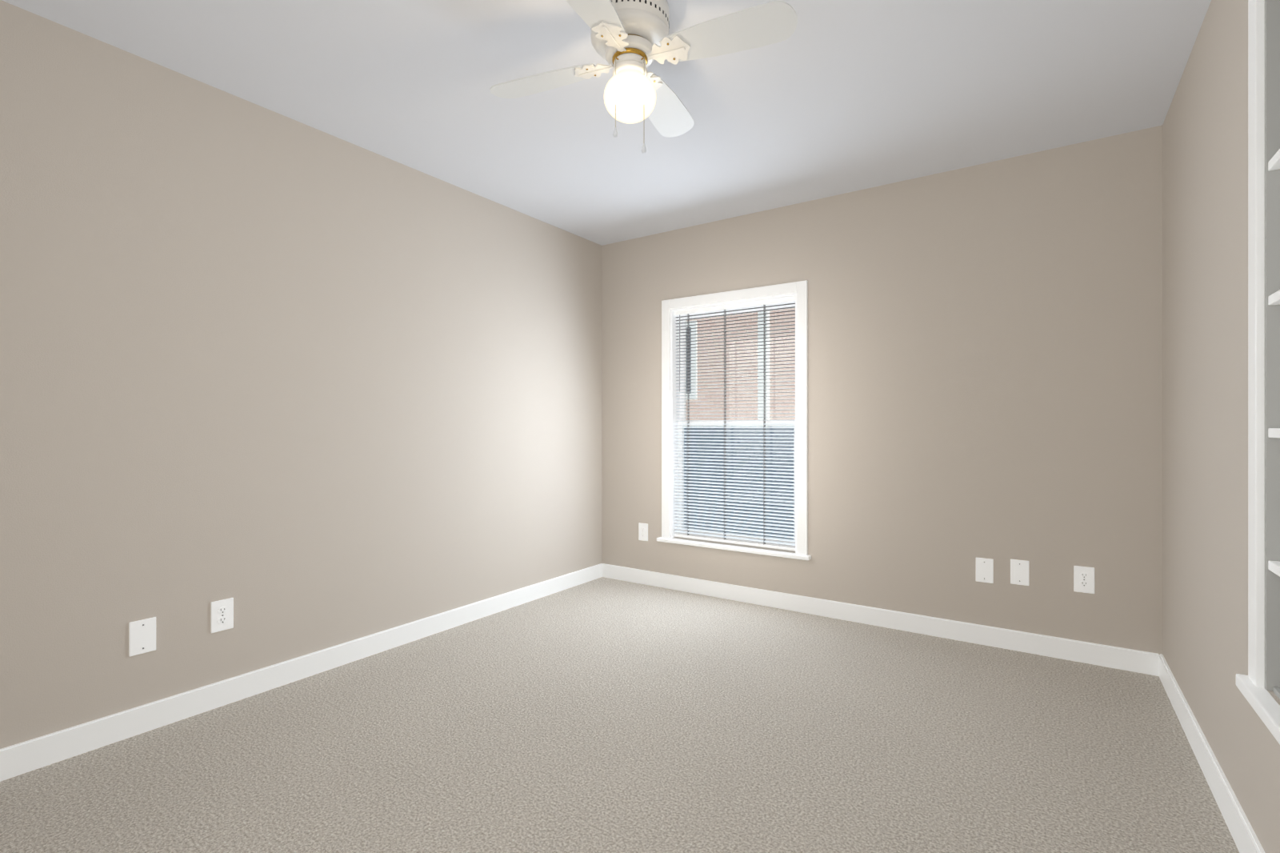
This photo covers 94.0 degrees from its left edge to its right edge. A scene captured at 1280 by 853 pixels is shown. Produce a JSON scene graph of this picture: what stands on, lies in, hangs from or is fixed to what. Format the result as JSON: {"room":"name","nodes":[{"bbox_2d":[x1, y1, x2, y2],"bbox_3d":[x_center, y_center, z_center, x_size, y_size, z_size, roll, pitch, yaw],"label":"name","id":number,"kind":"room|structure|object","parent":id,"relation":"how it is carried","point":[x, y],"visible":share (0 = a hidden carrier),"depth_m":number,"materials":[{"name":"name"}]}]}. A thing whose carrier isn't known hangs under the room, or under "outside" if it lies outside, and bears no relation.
{"room":"empty bedroom","nodes":[
{"label":"empty bedroom","id":0,"kind":"room"},
{"bbox_2d":[0,0,601,748],"bbox_3d":[-1.408,-0.115,2.869,0.140,2.440,4.088,0,0,34],"label":"wall","id":1,"kind":"structure","parent":0,"point":[329,386],"depth_m":2.42,"materials":[{"name":"beige paint"}]},
{"bbox_2d":[128,616,155,656],"bbox_3d":[-1.799,0.760,2.160,0.007,0.122,0.078,0,0,34],"label":"outlet plate","id":2,"kind":"object","parent":1,"relation":"attached to","point":[142,633],"visible":1,"depth_m":2.16,"materials":[{"name":"white plastic"}]},
{"bbox_2d":[211,597,233,632],"bbox_3d":[-1.657,0.749,2.368,0.009,0.122,0.078,0,0,34],"label":"outlet","id":3,"kind":"object","parent":1,"relation":"attached to","point":[222,610],"visible":1,"depth_m":2.37,"materials":[{"name":"white plastic"}]},
{"bbox_2d":[0,563,602,781],"bbox_3d":[-1.344,1.057,2.825,0.014,0.096,3.808,0,0,34],"label":"baseboard","id":4,"kind":"structure","parent":1,"relation":"attached to","point":[26,756],"depth_m":2.42,"materials":[{"name":"white wood"}]},
{"bbox_2d":[1,0,1211,245],"bbox_3d":[0.056,-1.395,1.876,3.677,0.120,4.088,0,0,34],"label":"ceiling","id":5,"kind":"structure","parent":0,"point":[862,94],"depth_m":2.35,"materials":[{"name":"white paint"}]},
{"bbox_2d":[490,0,797,152],"bbox_3d":[-0.032,-1.095,1.913,1.028,0.480,1.028,0,0,34],"label":"ceiling fan","id":6,"kind":"object","parent":5,"relation":"hanging from","point":[630,35],"depth_m":1.84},
{"bbox_2d":[0,576,1239,852],"bbox_3d":[0.056,1.155,1.876,3.677,0.100,4.088,0,0,34],"label":"floor","id":7,"kind":"structure","parent":0,"point":[602,714],"depth_m":2.02,"materials":[{"name":"beige carpet"}]},
{"bbox_2d":[601,125,1162,654],"bbox_3d":[1.222,-0.115,3.470,3.537,2.440,0.140,0,0,34],"label":"wall","id":8,"kind":"structure","parent":0,"point":[985,340],"depth_m":3.10,"materials":[{"name":"beige paint"}]},
{"bbox_2d":[638,522,647,540],"bbox_3d":[0.023,0.741,4.194,0.078,0.122,0.009,0,0,34],"label":"outlet","id":9,"kind":"object","parent":8,"relation":"attached to","point":[642,527],"visible":1,"depth_m":4.19,"materials":[{"name":"white plastic"}]},
{"bbox_2d":[656,280,811,559],"bbox_3d":[0.602,-0.040,3.861,1.056,1.648,0.190,0,0,34],"label":"window","id":10,"kind":"structure","parent":8,"relation":"in","point":[739,482],"depth_m":3.86,"materials":[{"name":"white"}]},
{"bbox_2d":[602,563,1159,675],"bbox_3d":[1.013,1.057,3.519,3.109,0.096,0.014,0,0,34],"label":"baseboard","id":11,"kind":"structure","parent":8,"relation":"attached to","point":[1086,652],"depth_m":3.20,"materials":[{"name":"white wood"}]},
{"bbox_2d":[976,557,993,583],"bbox_3d":[1.746,0.729,3.026,0.078,0.122,0.007,0,0,34],"label":"outlet plate","id":12,"kind":"object","parent":8,"relation":"attached to","point":[984,566],"visible":1,"depth_m":3.02,"materials":[{"name":"white plastic"}]},
{"bbox_2d":[1010,559,1028,585],"bbox_3d":[1.871,0.719,2.941,0.078,0.122,0.007,0,0,34],"label":"outlet plate","id":13,"kind":"object","parent":8,"relation":"attached to","point":[1019,569],"visible":1,"depth_m":2.94,"materials":[{"name":"white plastic"}]},
{"bbox_2d":[1073,565,1094,593],"bbox_3d":[2.082,0.718,2.797,0.078,0.122,0.009,0,0,34],"label":"outlet","id":14,"kind":"object","parent":8,"relation":"attached to","point":[1083,576],"visible":1,"depth_m":2.80,"materials":[{"name":"white plastic"}]},
{"bbox_2d":[1162,0,1279,852],"bbox_3d":[1.373,-0.115,0.898,0.400,2.440,3.948,0,0,34],"label":"wall","id":15,"kind":"structure","parent":0,"point":[1205,126],"depth_m":1.88,"materials":[{"name":"beige paint"}]},
{"bbox_2d":[1158,653,1264,852],"bbox_3d":[1.241,1.057,1.072,0.014,0.096,3.808,0,0,34],"label":"baseboard","id":16,"kind":"structure","parent":15,"relation":"attached to","point":[1240,828],"depth_m":1.81,"materials":[{"name":"white wood"}]},
{"bbox_2d":[1236,0,1279,743],"bbox_3d":[1.307,-0.234,0.957,0.295,1.772,1.120,0,0,34],"label":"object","id":17,"kind":"object","parent":15,"relation":"attached to","point":[1263,676],"visible":1,"depth_m":1.41,"materials":[{"name":"white wood"}]},
{"bbox_2d":[1268,148,1279,576],"bbox_3d":[1.317,-0.143,0.950,0.245,0.957,0.925,0,0,34],"label":"shelves","id":18,"kind":"object","parent":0,"point":[1274,164],"depth_m":1.37,"materials":[{"name":"white wood"}]},
{"label":"outside","id":19,"kind":"structure","parent":0,"visible":0},
{"bbox_2d":[686,308,795,419],"bbox_3d":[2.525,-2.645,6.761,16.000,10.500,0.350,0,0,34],"label":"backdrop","id":20,"kind":"structure","parent":19,"point":[695,414],"depth_m":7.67,"materials":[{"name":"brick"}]}
]}

